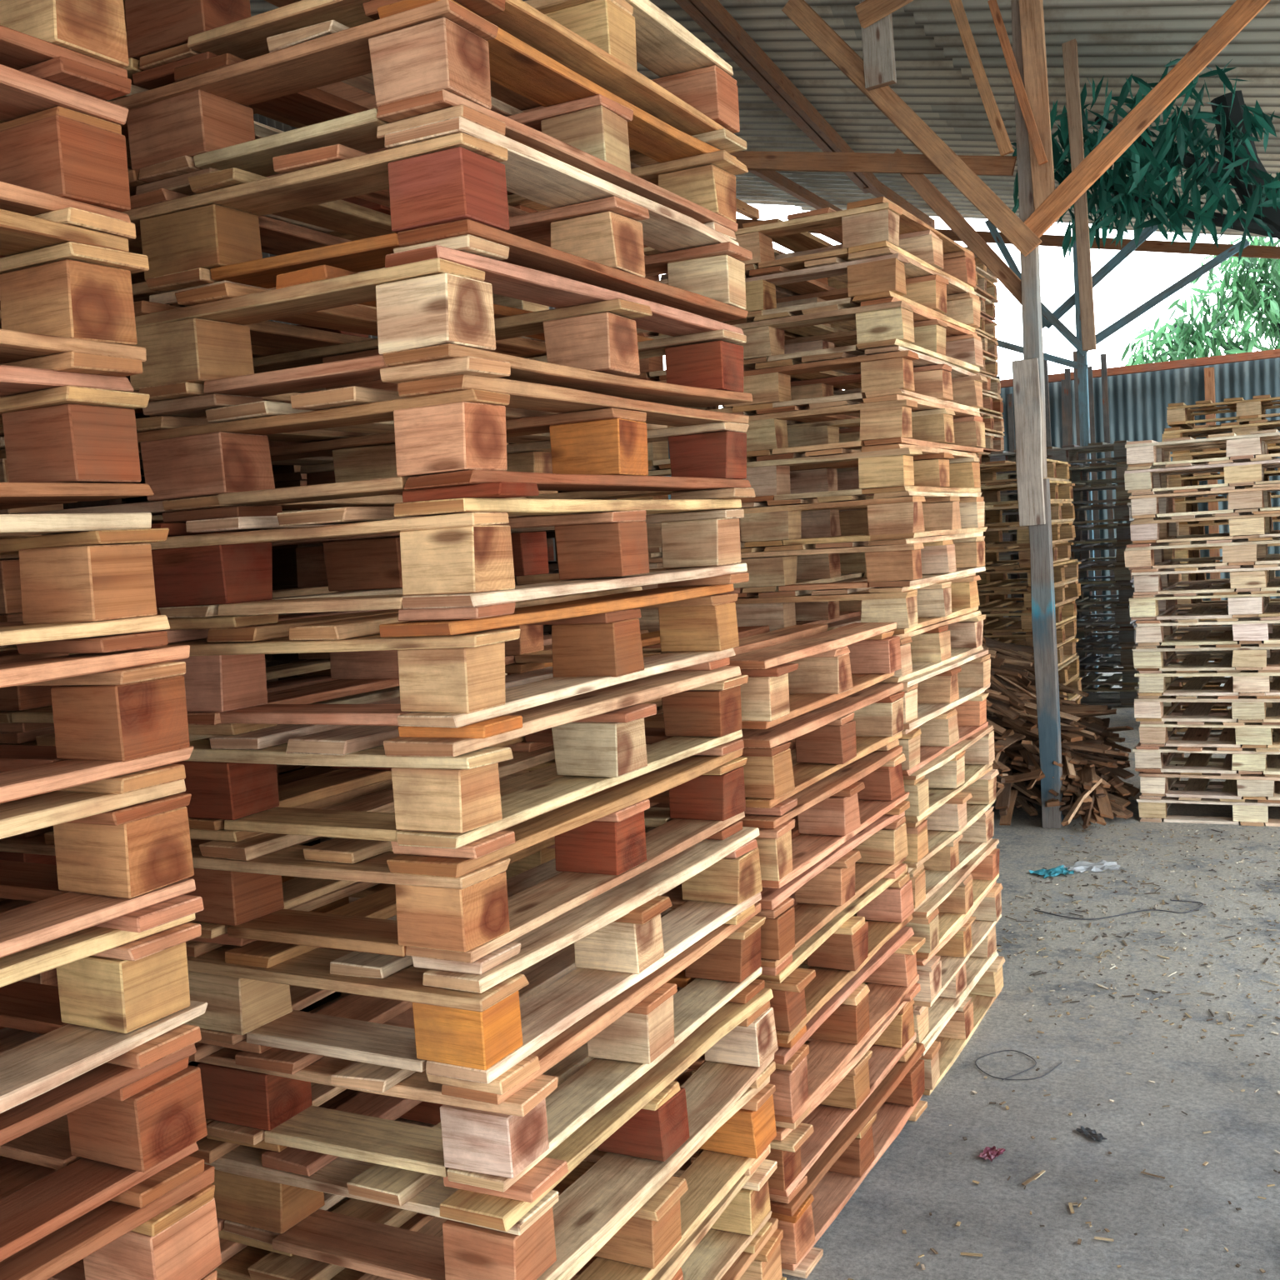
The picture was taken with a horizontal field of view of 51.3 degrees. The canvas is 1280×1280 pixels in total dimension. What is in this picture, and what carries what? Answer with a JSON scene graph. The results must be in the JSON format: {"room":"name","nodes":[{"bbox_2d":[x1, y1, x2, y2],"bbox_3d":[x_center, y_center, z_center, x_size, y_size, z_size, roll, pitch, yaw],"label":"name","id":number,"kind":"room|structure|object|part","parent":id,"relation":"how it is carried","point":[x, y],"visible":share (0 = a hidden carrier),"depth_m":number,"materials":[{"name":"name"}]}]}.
{"room":"warehouse","nodes":[
{"label":"warehouse","id":0,"kind":"room"},
{"bbox_2d":[253,113,616,569],"bbox_3d":[-4.132,-1.282,6.828,0.022,4.900,18.296,-1,5,28],"label":"wall","id":1,"kind":"structure","parent":0,"point":[257,117],"depth_m":9.75,"materials":[{"name":"metal"}]},
{"bbox_2d":[250,0,794,205],"bbox_3d":[-3.463,-3.626,5.725,2.711,0.618,17.480,-1,5,28],"label":"ceiling","id":2,"kind":"structure","parent":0,"point":[747,192],"depth_m":12.46,"materials":[{"name":"grey metal"}]},
{"bbox_2d":[522,0,1092,224],"bbox_3d":[-1.125,-3.094,4.562,2.911,0.660,17.480,-1,5,28],"label":"ceiling","id":3,"kind":"structure","parent":0,"point":[927,81],"depth_m":8.51,"materials":[{"name":"grey metal"}]},
{"bbox_2d":[663,357,1279,656],"bbox_3d":[4.933,-1.185,12.707,13.005,2.740,0.022,-1,5,28],"label":"wall","id":4,"kind":"structure","parent":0,"point":[1138,403],"depth_m":12.63,"materials":[{"name":"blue metal"}]},
{"bbox_2d":[781,660,1279,1279],"bbox_3d":[4.227,0.578,8.052,28.000,0.001,42.000,-1,5,28],"label":"floor","id":5,"kind":"structure","parent":0,"point":[917,1176],"depth_m":3.32,"materials":[{"name":"concrete"}]},
{"bbox_2d":[0,0,224,1279],"bbox_3d":[-1.134,0.203,1.341,1.016,2.388,0.943,-1,5,28],"label":"pallet stack","id":6,"kind":"object","parent":5,"relation":"on","point":[102,1117],"visible":1,"depth_m":1.43,"materials":[{"name":"brown wood"}]},
{"bbox_2d":[0,375,279,1066],"bbox_3d":[-1.395,0.197,2.661,1.013,2.237,0.936,-1,5,28],"label":"pallet stack","id":7,"kind":"object","parent":5,"relation":"on","point":[140,415],"visible":0.02,"depth_m":2.55,"materials":[{"name":"brown wood"}]},
{"bbox_2d":[121,465,340,1011],"bbox_3d":[-0.933,0.252,3.561,1.010,1.938,0.938,-1,5,28],"label":"pallet stack","id":8,"kind":"object","parent":5,"relation":"on","point":[283,557],"visible":0.02,"depth_m":2.96,"materials":[{"name":"brown wood"}]},
{"bbox_2d":[0,0,786,1279],"bbox_3d":[-0.407,0.168,2.234,1.028,2.238,0.950,-1,5,28],"label":"pallet stack","id":9,"kind":"object","parent":5,"relation":"on","point":[508,939],"visible":0.89,"depth_m":1.86,"materials":[{"name":"brown wood"}]},
{"bbox_2d":[508,443,649,634],"bbox_3d":[-0.513,0.160,4.461,1.006,1.939,0.937,-1,5,28],"label":"pallet stack","id":10,"kind":"object","parent":5,"relation":"on","point":[553,565],"visible":0.02,"depth_m":4.22,"materials":[{"name":"brown wood"}]},
{"bbox_2d":[505,622,927,1278],"bbox_3d":[0.053,0.600,3.094,1.002,1.194,0.917,-1,5,28],"label":"pallet stack","id":11,"kind":"object","parent":5,"relation":"on","point":[847,1077],"visible":0.28,"depth_m":2.84,"materials":[{"name":"brown wood"}]},
{"bbox_2d":[616,196,1004,1095],"bbox_3d":[0.491,0.014,3.797,0.865,2.208,0.880,-1,5,28],"label":"pallet stack","id":12,"kind":"object","parent":5,"relation":"on","point":[887,316],"visible":0.4,"depth_m":3.49,"materials":[{"name":"brown wood"}]},
{"bbox_2d":[674,0,1279,259],"bbox_3d":[0.461,-1.327,3.857,11.121,4.876,17.175,-1,5,28],"label":"roof timbers","id":13,"kind":"structure","parent":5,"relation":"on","point":[711,16],"depth_m":9.00,"materials":[{"name":"brown wood"}]},
{"bbox_2d":[964,246,1007,564],"bbox_3d":[2.316,-1.205,10.474,0.961,3.429,0.915,-1,5,28],"label":"pallet stack","id":14,"kind":"object","parent":5,"relation":"on","point":[986,289],"visible":0.05,"depth_m":10.33,"materials":[{"name":"brown wood"}]},
{"bbox_2d":[976,1145,1005,1162],"bbox_3d":[0.790,1.155,3.000,0.042,0.008,0.071,0,6,43],"label":"wrapper","id":15,"kind":"object","parent":5,"relation":"on","point":[990,1153],"visible":1,"depth_m":3.00,"materials":[{"name":"pink plastic"}]},
{"bbox_2d":[975,1050,1062,1079],"bbox_3d":[0.973,1.112,3.481,0.189,0.002,0.191,-8,6,-44],"label":"cable loop","id":16,"kind":"object","parent":5,"relation":"on","point":[1003,1050],"visible":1,"depth_m":3.45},
{"bbox_2d":[968,458,1082,704],"bbox_3d":[1.962,-0.139,7.804,1.060,1.742,1.043,-1,5,28],"label":"pallet stack","id":17,"kind":"object","parent":5,"relation":"on","point":[993,587],"visible":0.12,"depth_m":7.66,"materials":[{"name":"brown wood"}]},
{"bbox_2d":[1010,0,1063,828],"bbox_3d":[1.767,-0.978,6.011,0.132,3.706,0.125,-1,5,28],"label":"support post","id":18,"kind":"object","parent":5,"relation":"on","point":[1033,491],"visible":0.88,"depth_m":5.99,"materials":[{"name":"paint"}]},
{"bbox_2d":[640,0,1270,350],"bbox_3d":[1.164,-2.195,6.395,3.439,1.733,0.728,-1,5,28],"label":"braces","id":19,"kind":"object","parent":18,"relation":"attached to","point":[872,75],"visible":0.85,"depth_m":5.98,"materials":[{"name":"brown wood"}]},
{"bbox_2d":[1029,865,1074,878],"bbox_3d":[1.655,0.927,5.327,0.161,0.015,0.115,-5,4,-15],"label":"scrap","id":20,"kind":"object","parent":5,"relation":"on","point":[1054,872],"visible":1,"depth_m":5.33,"materials":[{"name":"teal plastic"}]},
{"bbox_2d":[995,350,1119,661],"bbox_3d":[3.809,-1.249,12.890,1.477,2.983,0.032,-1,5,28],"label":"wooden poles","id":21,"kind":"object","parent":5,"relation":"on","point":[1066,383],"visible":0.22,"depth_m":12.62,"materials":[{"name":"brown wood"}]},
{"bbox_2d":[981,635,1139,829],"bbox_3d":[1.578,0.321,6.582,1.625,1.026,1.495,-1,5,28],"label":"pile","id":22,"kind":"object","parent":5,"relation":"on","point":[1092,788],"visible":0.32,"depth_m":6.27,"materials":[{"name":"brown wood"}]},
{"bbox_2d":[988,440,1139,707],"bbox_3d":[3.333,-0.505,10.275,1.061,1.938,0.960,-1,5,28],"label":"pallet stack","id":23,"kind":"object","parent":5,"relation":"on","point":[1076,456],"visible":0.35,"depth_m":9.83,"materials":[{"name":"black wood"}]},
{"bbox_2d":[847,823,1279,1279],"bbox_3d":[2.362,1.040,3.304,3.351,0.004,4.837,-1,5,28],"label":"litter","id":24,"kind":"object","parent":5,"relation":"on","point":[1037,1175],"visible":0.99,"depth_m":4.32,"materials":[{"name":"brown wood"}]},
{"bbox_2d":[1060,859,1120,873],"bbox_3d":[1.811,0.912,5.372,0.234,0.019,0.137,-4,4,-4],"label":"scrap","id":25,"kind":"object","parent":5,"relation":"on","point":[1082,866],"visible":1,"depth_m":5.36,"materials":[{"name":"white plastic"}]},
{"bbox_2d":[1075,1125,1107,1141],"bbox_3d":[1.038,1.136,3.068,0.038,0.006,0.084,-5,4,-17],"label":"dry leaf","id":26,"kind":"object","parent":5,"relation":"on","point":[1090,1133],"visible":1,"depth_m":3.07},
{"bbox_2d":[985,220,1249,687],"bbox_3d":[4.464,-1.573,10.408,3.551,3.912,0.093,-1,5,28],"label":"steel frame","id":27,"kind":"object","parent":5,"relation":"on","point":[1049,318],"visible":0.62,"depth_m":10.77,"materials":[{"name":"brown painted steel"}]},
{"bbox_2d":[1033,900,1203,919],"bbox_3d":[1.730,0.969,4.780,0.595,0.004,0.165,-4,4,-2],"label":"cord","id":28,"kind":"object","parent":5,"relation":"on","point":[1170,900],"visible":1,"depth_m":4.74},
{"bbox_2d":[1010,58,1279,264],"bbox_3d":[3.776,-1.087,6.869,3.562,3.589,1.530,-3,4,1],"label":"tree","id":29,"kind":"object","parent":5,"relation":"on","point":[1239,165],"visible":0.77,"depth_m":6.75,"materials":[{"name":"green plant"}]},
{"bbox_2d":[1120,236,1279,365],"bbox_3d":[6.995,-2.314,14.159,3.495,4.554,1.447,-1,5,28],"label":"tree","id":30,"kind":"object","parent":5,"relation":"on","point":[1252,297],"visible":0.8,"depth_m":14.24,"materials":[{"name":"green plant"}]},
{"bbox_2d":[1124,429,1279,826],"bbox_3d":[2.872,-0.080,6.250,1.022,1.744,0.918,-1,5,28],"label":"pallet stack","id":31,"kind":"object","parent":5,"relation":"on","point":[1250,735],"visible":1,"depth_m":6.03,"materials":[{"name":"brown wood"}]},
{"bbox_2d":[1162,394,1279,731],"bbox_3d":[4.000,-0.500,8.659,1.043,2.088,0.980,-1,5,28],"label":"pallet stack","id":32,"kind":"object","parent":5,"relation":"on","point":[1251,414],"visible":0.23,"depth_m":8.44,"materials":[{"name":"brown wood"}]},
{"bbox_2d":[903,0,1279,237],"bbox_3d":[1.663,-2.467,3.176,3.711,0.828,17.480,-1,5,28],"label":"ceiling","id":33,"kind":"structure","parent":0,"point":[1116,39],"depth_m":6.69,"materials":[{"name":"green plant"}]},
{"bbox_2d":[1000,349,1279,626],"bbox_3d":[4.883,-1.212,12.617,13.004,2.817,0.084,-1,5,28],"label":"frame","id":34,"kind":"structure","parent":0,"point":[1209,376],"depth_m":12.35,"materials":[{"name":"brown wood"}]},
{"bbox_3d":[4.883,-1.212,12.617,13.004,2.817,0.084,-1,5,28],"label":"frame","id":35,"kind":"part","parent":34,"relation":"part of","materials":[{"name":"wood"}]}
]}

